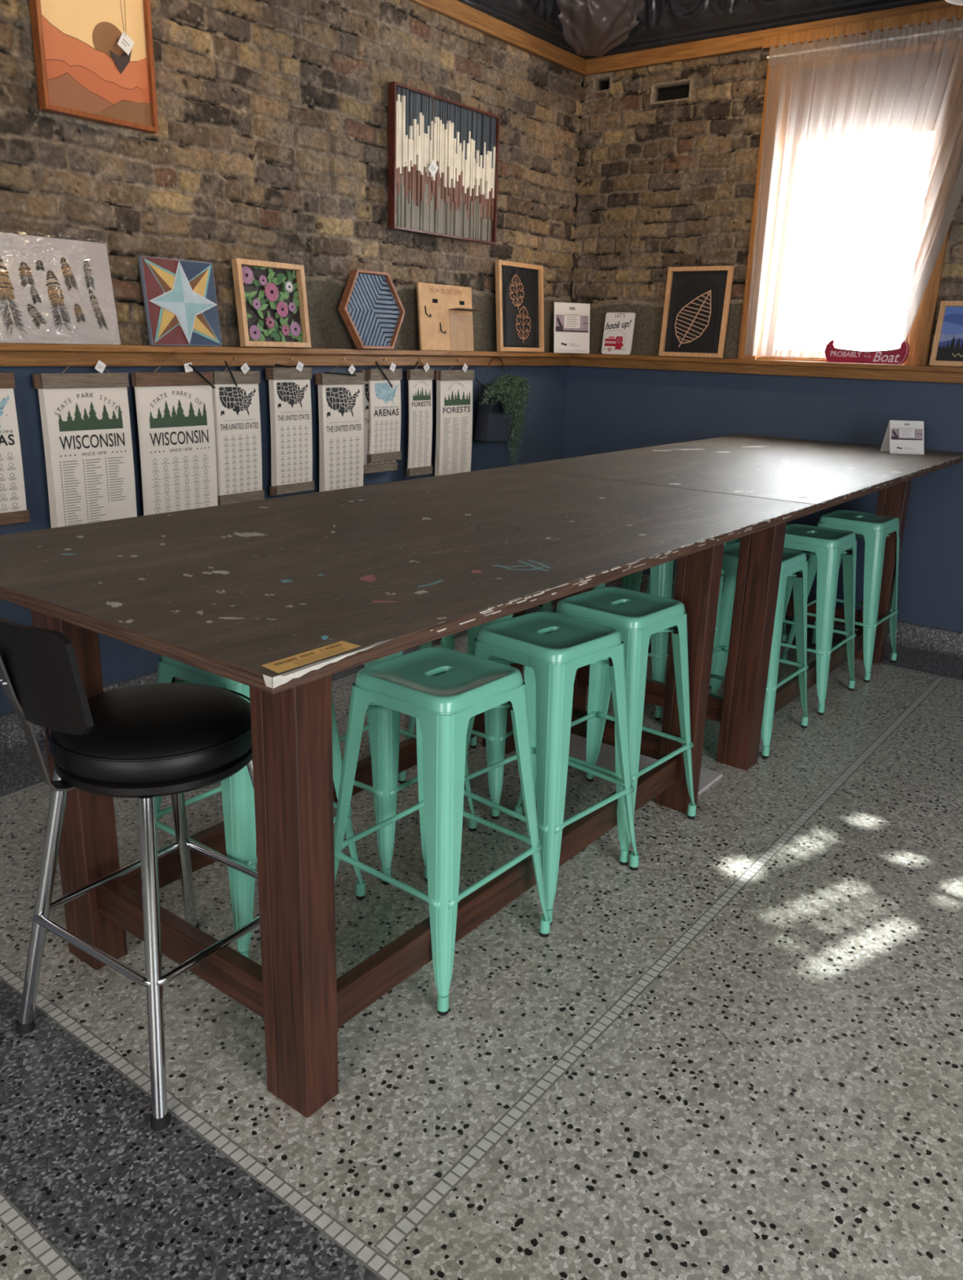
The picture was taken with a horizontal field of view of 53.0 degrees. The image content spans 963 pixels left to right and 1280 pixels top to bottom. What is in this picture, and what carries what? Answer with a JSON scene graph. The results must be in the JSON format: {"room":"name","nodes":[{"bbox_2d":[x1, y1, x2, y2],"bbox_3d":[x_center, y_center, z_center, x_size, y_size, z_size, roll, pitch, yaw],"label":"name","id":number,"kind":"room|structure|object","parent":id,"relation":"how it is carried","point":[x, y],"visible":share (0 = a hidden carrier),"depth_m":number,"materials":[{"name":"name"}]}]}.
{"room":"art studio","nodes":[
{"label":"art studio","id":0,"kind":"room"},
{"bbox_2d":[0,0,583,715],"bbox_3d":[-2.252,-1.342,2.674,0.261,3.900,9.400,14,21,35],"label":"wall","id":1,"kind":"structure","parent":0,"point":[270,144],"depth_m":4.18,"materials":[{"name":"brown brick"}]},
{"bbox_2d":[0,372,30,525],"bbox_3d":[-1.720,-0.684,3.341,0.029,0.593,0.259,14,21,35],"label":"checklist","id":2,"kind":"object","parent":1,"relation":"hanging from","point":[13,508],"visible":1,"depth_m":3.42,"materials":[{"name":"beige paper"}]},
{"bbox_2d":[32,351,137,528],"bbox_3d":[-1.486,-0.723,3.662,0.041,0.724,0.366,14,21,35],"label":"checklist","id":3,"kind":"object","parent":1,"relation":"hanging from","point":[86,422],"visible":0.82,"depth_m":3.65,"materials":[{"name":"beige paper"}]},
{"bbox_2d":[0,671,184,752],"bbox_3d":[-2.196,0.491,3.152,0.062,0.120,9.000,14,21,35],"label":"baseboard","id":4,"kind":"structure","parent":1,"relation":"attached to","point":[12,735],"depth_m":3.70,"materials":[{"name":"stone"}]},
{"bbox_2d":[29,0,158,133],"bbox_3d":[-1.351,-2.126,3.378,0.047,0.565,0.444,14,21,35],"label":"picture","id":5,"kind":"object","parent":1,"relation":"attached to","point":[95,59],"visible":1,"depth_m":3.40,"materials":[{"name":"brown wood"}]},
{"bbox_2d":[131,353,217,515],"bbox_3d":[-1.240,-0.804,3.962,0.033,0.715,0.376,14,21,35],"label":"checklist","id":6,"kind":"object","parent":1,"relation":"hanging from","point":[175,410],"visible":0.88,"depth_m":3.95,"materials":[{"name":"beige paper"}]},
{"bbox_2d":[208,357,264,505],"bbox_3d":[-1.055,-0.903,4.189,0.039,0.621,0.254,14,21,35],"label":"checklist","id":7,"kind":"object","parent":1,"relation":"hanging from","point":[235,396],"visible":0.99,"depth_m":4.19,"materials":[{"name":"beige paper"}]},
{"bbox_2d":[0,342,573,366],"bbox_3d":[-2.204,-0.804,2.698,0.145,0.078,9.260,14,21,35],"label":"trim","id":8,"kind":"structure","parent":1,"relation":"attached to","point":[11,354],"depth_m":4.08,"materials":[{"name":"brown wood"}]},
{"bbox_2d":[0,232,120,344],"bbox_3d":[-1.665,-1.194,3.251,0.052,0.370,0.958,14,21,35],"label":"print","id":9,"kind":"object","parent":8,"relation":"on","point":[53,291],"visible":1,"depth_m":3.44,"materials":[{"name":"grey paper"}]},
{"bbox_2d":[0,255,108,337],"bbox_3d":[-1.586,-1.197,3.352,0.004,0.286,0.610,5,16,37],"label":"artwork","id":10,"kind":"object","parent":9,"relation":"attached to","point":[4,268],"depth_m":3.42},
{"bbox_2d":[137,256,222,346],"bbox_3d":[-1.188,-1.338,3.839,0.063,0.325,0.331,14,21,35],"label":"panel","id":11,"kind":"object","parent":8,"relation":"on","point":[180,295],"visible":1,"depth_m":3.82,"materials":[{"name":"multicoloured wood"}]},
{"bbox_2d":[231,257,311,347],"bbox_3d":[-0.903,-1.450,4.185,0.071,0.352,0.372,14,21,35],"label":"framed floral picture","id":12,"kind":"object","parent":8,"relation":"on","point":[271,297],"visible":1,"depth_m":4.18,"materials":[{"name":"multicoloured wood"}]},
{"bbox_2d":[337,269,405,349],"bbox_3d":[-0.524,-1.587,4.656,0.076,0.357,0.424,14,21,35],"label":"panel","id":13,"kind":"object","parent":8,"relation":"on","point":[371,308],"visible":1,"depth_m":4.64,"materials":[{"name":"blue wood"}]},
{"bbox_2d":[416,282,483,351],"bbox_3d":[-0.164,-1.696,5.090,0.095,0.330,0.439,14,21,35],"label":"board","id":14,"kind":"object","parent":8,"relation":"on","point":[445,312],"visible":1,"depth_m":5.09,"materials":[{"name":"brown wood"}]},
{"bbox_2d":[448,307,483,311],"bbox_3d":[-0.082,-1.764,5.160,0.072,0.004,0.202,9,18,37],"label":"shelf","id":15,"kind":"object","parent":14,"relation":"attached to","point":[458,308],"depth_m":5.14,"materials":[{"name":"brown wood"}]},
{"bbox_2d":[495,259,544,352],"bbox_3d":[0.226,-1.922,5.592,0.062,0.488,0.442,14,21,35],"label":"art","id":16,"kind":"object","parent":8,"relation":"on","point":[519,286],"visible":1,"depth_m":5.58,"materials":[{"name":"brown wood"}]},
{"bbox_2d":[554,302,590,353],"bbox_3d":[0.557,-1.921,5.952,0.243,0.294,0.031,-5,18,-20],"label":"flyer","id":17,"kind":"object","parent":8,"relation":"on","point":[571,320],"visible":1,"depth_m":5.95,"materials":[{"name":"white paper"}]},
{"bbox_2d":[265,357,314,495],"bbox_3d":[-0.870,-0.976,4.426,0.045,0.608,0.248,14,21,35],"label":"checklist","id":18,"kind":"object","parent":1,"relation":"hanging from","point":[290,389],"visible":1,"depth_m":4.42,"materials":[{"name":"beige paper"}]},
{"bbox_2d":[315,358,364,492],"bbox_3d":[-0.677,-1.007,4.682,0.045,0.691,0.296,14,21,35],"label":"checklist","id":19,"kind":"object","parent":1,"relation":"hanging from","point":[340,397],"visible":0.88,"depth_m":4.67,"materials":[{"name":"beige paper"}]},
{"bbox_2d":[360,369,397,474],"bbox_3d":[-0.515,-1.106,4.897,0.009,0.505,0.261,14,21,35],"label":"checklist","id":20,"kind":"object","parent":1,"relation":"hanging from","point":[370,468],"visible":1,"depth_m":4.85,"materials":[{"name":"beige paper"}]},
{"bbox_2d":[367,358,402,463],"bbox_3d":[-0.484,-1.158,4.879,0.036,0.510,0.236,14,21,35],"label":"checklist","id":21,"kind":"object","parent":1,"relation":"hanging from","point":[384,384],"visible":1,"depth_m":4.88,"materials":[{"name":"beige paper"}]},
{"bbox_2d":[406,358,434,476],"bbox_3d":[-0.320,-1.173,5.109,0.033,0.604,0.194,14,21,35],"label":"checklist","id":22,"kind":"object","parent":1,"relation":"hanging from","point":[420,380],"visible":1,"depth_m":5.11,"materials":[{"name":"beige paper"}]},
{"bbox_2d":[388,81,500,244],"bbox_3d":[-0.176,-2.393,4.916,0.048,0.637,0.828,14,21,35],"label":"picture","id":23,"kind":"object","parent":1,"relation":"attached to","point":[443,153],"visible":1,"depth_m":4.87,"materials":[{"name":"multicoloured wood"}]},
{"bbox_2d":[434,359,482,475],"bbox_3d":[-0.130,-1.197,5.376,0.045,0.707,0.373,14,21,35],"label":"checklist","id":24,"kind":"object","parent":1,"relation":"hanging from","point":[454,431],"visible":0.85,"depth_m":5.33,"materials":[{"name":"beige paper"}]},
{"bbox_2d":[408,0,586,77],"bbox_3d":[-2.180,-2.383,2.222,0.094,0.080,9.250,14,21,35],"label":"trim","id":25,"kind":"structure","parent":1,"relation":"attached to","point":[460,12],"depth_m":5.07,"materials":[{"name":"brown wood"}]},
{"bbox_2d":[474,356,533,466],"bbox_3d":[0.124,-1.293,5.597,0.122,0.664,0.528,14,21,35],"label":"hanging planter","id":26,"kind":"object","parent":1,"relation":"hanging from","point":[495,423],"visible":1,"depth_m":5.57,"materials":[{"name":"black metal"}]},
{"bbox_2d":[457,0,586,59],"bbox_3d":[-0.725,-3.106,3.446,0.552,0.672,5.200,14,21,35],"label":"trim","id":27,"kind":"structure","parent":1,"relation":"attached to","point":[540,19],"depth_m":5.18,"materials":[{"name":"black paint"}]},
{"bbox_2d":[0,600,962,1279],"bbox_3d":[0.509,1.269,1.100,7.000,0.001,9.200,14,21,35],"label":"floor","id":28,"kind":"structure","parent":0,"point":[784,1100],"depth_m":2.15,"materials":[{"name":"stone"}]},
{"bbox_2d":[0,1191,86,1279],"bbox_3d":[0.335,1.331,0.881,6.800,0.001,0.034,14,21,35],"label":"trim","id":29,"kind":"structure","parent":28,"relation":"on","point":[52,1261],"depth_m":1.68,"materials":[{"name":"grey tile"}]},
{"bbox_2d":[0,616,260,1130],"bbox_3d":[-0.707,0.393,2.089,0.512,1.020,0.561,13,20,32],"label":"stool","id":30,"kind":"object","parent":28,"relation":"on","point":[146,742],"visible":0.86,"depth_m":1.91,"materials":[{"name":"black leather"}]},
{"bbox_2d":[48,682,252,783],"bbox_3d":[-0.687,0.180,2.044,0.422,0.089,0.422,13,20,32],"label":"seat cushion","id":31,"kind":"object","parent":30,"relation":"on","point":[168,732],"depth_m":1.93,"materials":[{"name":"black leather"}]},
{"bbox_2d":[0,961,413,1279],"bbox_3d":[0.667,1.287,1.054,6.488,0.001,0.034,14,21,35],"label":"trim","id":32,"kind":"structure","parent":28,"relation":"on","point":[331,1228],"depth_m":1.89,"materials":[{"name":"grey tile"}]},
{"bbox_2d":[155,655,365,958],"bbox_3d":[-0.626,0.375,2.600,0.446,0.757,0.446,14,21,35],"label":"bar stool","id":33,"kind":"object","parent":28,"relation":"on","point":[237,789],"visible":0.23,"depth_m":2.39,"materials":[{"name":"green metal"}]},
{"bbox_2d":[0,604,554,799],"bbox_3d":[-0.676,0.192,4.471,0.028,0.001,4.077,14,21,35],"label":"trim","id":34,"kind":"structure","parent":28,"relation":"on","point":[465,636],"depth_m":3.38,"materials":[{"name":"white stone"}]},
{"bbox_2d":[0,466,815,1118],"bbox_3d":[-0.115,0.189,2.749,1.246,1.055,2.248,14,21,35],"label":"work table","id":35,"kind":"object","parent":28,"relation":"on","point":[277,597],"visible":0.96,"depth_m":2.12,"materials":[{"name":"brown wood"}]},
{"bbox_2d":[338,634,476,884],"bbox_3d":[-0.310,0.262,2.998,0.446,0.757,0.446,14,21,34],"label":"bar stool","id":36,"kind":"object","parent":28,"relation":"on","point":[384,729],"visible":0.29,"depth_m":2.78,"materials":[{"name":"green metal"}]},
{"bbox_2d":[333,646,550,1015],"bbox_3d":[-0.112,0.434,2.460,0.446,0.757,0.446,15,21,36],"label":"bar stool","id":37,"kind":"object","parent":28,"relation":"on","point":[441,687],"visible":0.93,"depth_m":2.28,"materials":[{"name":"green metal"}]},
{"bbox_2d":[398,600,552,819],"bbox_3d":[0.018,0.147,3.404,0.446,0.757,0.446,14,21,35],"label":"bar stool","id":38,"kind":"object","parent":28,"relation":"on","point":[495,735],"visible":0.13,"depth_m":3.20,"materials":[{"name":"green metal"}]},
{"bbox_2d":[463,611,639,925],"bbox_3d":[0.180,0.331,2.823,0.446,0.757,0.446,17,23,40],"label":"bar stool","id":39,"kind":"object","parent":28,"relation":"on","point":[551,646],"visible":0.75,"depth_m":2.63,"materials":[{"name":"green metal"}]},
{"bbox_2d":[514,586,696,865],"bbox_3d":[0.428,0.239,3.144,0.446,0.757,0.446,16,22,38],"label":"bar stool","id":40,"kind":"object","parent":28,"relation":"on","point":[637,615],"visible":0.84,"depth_m":3.01,"materials":[{"name":"green metal"}]},
{"bbox_2d":[593,560,674,719],"bbox_3d":[0.723,-0.109,4.302,0.446,0.757,0.446,14,21,34],"label":"bar stool","id":41,"kind":"object","parent":28,"relation":"on","point":[661,575],"visible":0.12,"depth_m":4.08,"materials":[{"name":"green metal"}]},
{"bbox_2d":[568,733,722,795],"bbox_3d":[0.530,0.459,3.705,0.725,0.012,0.265,14,21,35],"label":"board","id":42,"kind":"object","parent":28,"relation":"on","point":[577,749],"visible":0.24,"depth_m":3.69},
{"bbox_2d":[373,677,944,1257],"bbox_3d":[1.047,0.627,3.230,0.034,0.001,4.037,14,21,35],"label":"trim","id":43,"kind":"structure","parent":28,"relation":"on","point":[387,1245],"depth_m":2.25,"materials":[{"name":"grey tile"}]},
{"bbox_2d":[645,537,741,688],"bbox_3d":[1.050,-0.227,4.715,0.446,0.757,0.446,14,21,35],"label":"bar stool","id":44,"kind":"object","parent":28,"relation":"on","point":[648,589],"visible":0.03,"depth_m":4.50,"materials":[{"name":"green metal"}]},
{"bbox_2d":[506,434,962,770],"bbox_3d":[1.270,-0.310,4.502,1.236,1.054,2.318,14,21,35],"label":"work table","id":45,"kind":"object","parent":28,"relation":"on","point":[823,474],"visible":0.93,"depth_m":3.83,"materials":[{"name":"brown wood"}]},
{"bbox_2d":[880,420,924,454],"bbox_3d":[2.092,-1.005,4.781,0.171,0.156,0.112,1,17,-3],"label":"tent card","id":46,"kind":"object","parent":45,"relation":"on","point":[901,437],"visible":1,"depth_m":4.75,"materials":[{"name":"white paper"}]},
{"bbox_2d":[723,539,786,643],"bbox_3d":[1.365,-0.340,5.113,0.446,0.757,0.446,14,21,34],"label":"bar stool","id":47,"kind":"object","parent":28,"relation":"on","point":[784,638],"visible":0.06,"depth_m":5.25,"materials":[{"name":"green metal"}]},
{"bbox_2d":[710,542,808,758],"bbox_3d":[1.085,0.011,3.949,0.446,0.757,0.446,15,21,36],"label":"bar stool","id":48,"kind":"object","parent":28,"relation":"on","point":[794,562],"visible":0.55,"depth_m":3.90,"materials":[{"name":"green metal"}]},
{"bbox_2d":[780,524,857,715],"bbox_3d":[1.465,-0.122,4.418,0.446,0.757,0.446,14,21,35],"label":"bar stool","id":49,"kind":"object","parent":28,"relation":"on","point":[828,544],"visible":0.68,"depth_m":4.22,"materials":[{"name":"green metal"}]},
{"bbox_2d":[781,509,899,682],"bbox_3d":[1.848,-0.247,4.858,0.446,0.757,0.446,15,21,36],"label":"bar stool","id":50,"kind":"object","parent":28,"relation":"on","point":[875,529],"visible":0.75,"depth_m":4.66,"materials":[{"name":"green metal"}]},
{"bbox_2d":[853,658,962,681],"bbox_3d":[3.138,0.399,4.173,6.488,0.001,0.027,14,21,35],"label":"trim","id":51,"kind":"structure","parent":28,"relation":"on","point":[854,659],"depth_m":4.86,"materials":[{"name":"white stone"}]},
{"bbox_2d":[555,0,644,57],"bbox_3d":[0.662,-3.610,5.285,0.452,0.620,0.445,14,21,35],"label":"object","id":52,"kind":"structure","parent":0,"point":[592,28],"depth_m":5.33,"materials":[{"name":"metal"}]},
{"bbox_2d":[561,48,962,632],"bbox_3d":[3.346,-1.641,4.193,7.200,3.900,0.260,14,21,35],"label":"wall","id":53,"kind":"structure","parent":0,"point":[668,159],"depth_m":5.51,"materials":[{"name":"brown brick"}]},
{"bbox_2d":[586,0,942,59],"bbox_3d":[2.023,-3.265,4.232,4.000,0.672,0.551,14,21,35],"label":"trim","id":54,"kind":"structure","parent":53,"relation":"attached to","point":[662,23],"depth_m":5.13,"materials":[{"name":"black paint"}]},
{"bbox_2d":[569,353,962,383],"bbox_3d":[3.148,-1.143,4.319,6.458,0.078,0.145,14,21,35],"label":"trim","id":55,"kind":"structure","parent":53,"relation":"attached to","point":[797,368],"depth_m":5.35,"materials":[{"name":"brown wood"}]},
{"bbox_2d":[601,306,635,355],"bbox_3d":[0.836,-1.885,5.885,0.201,0.280,0.042,14,21,35],"label":"sign","id":56,"kind":"object","parent":55,"relation":"on","point":[619,328],"visible":1,"depth_m":5.88,"materials":[{"name":"white"}]},
{"bbox_2d":[658,265,734,358],"bbox_3d":[1.231,-1.886,5.561,0.394,0.496,0.063,14,21,35],"label":"art","id":57,"kind":"object","parent":55,"relation":"on","point":[697,300],"visible":1,"depth_m":5.56,"materials":[{"name":"brown wood"}]},
{"bbox_2d":[824,339,909,364],"bbox_3d":[2.003,-1.502,5.038,0.424,0.115,0.017,14,21,35],"label":"sign","id":58,"kind":"object","parent":55,"relation":"on","point":[833,354],"visible":1,"depth_m":5.03,"materials":[{"name":"red wood"}]},
{"bbox_2d":[928,300,962,367],"bbox_3d":[2.456,-1.488,4.706,0.460,0.311,0.060,14,21,35],"label":"framed picture","id":59,"kind":"object","parent":55,"relation":"on","point":[948,344],"visible":1,"depth_m":4.80,"materials":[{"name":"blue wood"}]},
{"bbox_2d":[585,0,959,75],"bbox_3d":[3.208,-2.725,3.857,6.470,0.080,0.090,14,21,35],"label":"trim","id":60,"kind":"structure","parent":53,"relation":"attached to","point":[746,42],"depth_m":5.20,"materials":[{"name":"brown wood"}]},
{"bbox_2d":[604,574,962,657],"bbox_3d":[3.088,0.164,4.730,6.500,0.120,0.062,14,21,35],"label":"baseboard","id":61,"kind":"structure","parent":53,"relation":"attached to","point":[941,641],"depth_m":5.24,"materials":[{"name":"stone"}]},
{"bbox_2d":[737,5,962,365],"bbox_3d":[2.051,-2.270,5.016,1.297,1.620,0.298,14,21,35],"label":"window","id":62,"kind":"structure","parent":53,"relation":"in","point":[920,335],"depth_m":5.05,"materials":[{"name":"brown wood"}]},
{"bbox_2d":[745,16,962,358],"bbox_3d":[1.982,-2.231,4.905,1.260,1.547,0.082,14,21,35],"label":"curtain","id":63,"kind":"object","parent":62,"relation":"hanging from","point":[890,97],"visible":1,"depth_m":4.92,"materials":[{"name":"white fabric"}]},
{"bbox_3d":[0.566,-2.449,0.094,7.250,0.100,9.550,14,21,35],"label":"ceiling","id":64,"kind":"structure","parent":0,"visible":0},
{"bbox_2d":[945,0,962,5],"bbox_3d":[2.136,-3.080,3.997,0.310,0.710,0.310,14,21,35],"label":"pendant lamp","id":65,"kind":"object","parent":64,"relation":"hanging from","point":[960,2],"visible":1,"depth_m":4.23,"materials":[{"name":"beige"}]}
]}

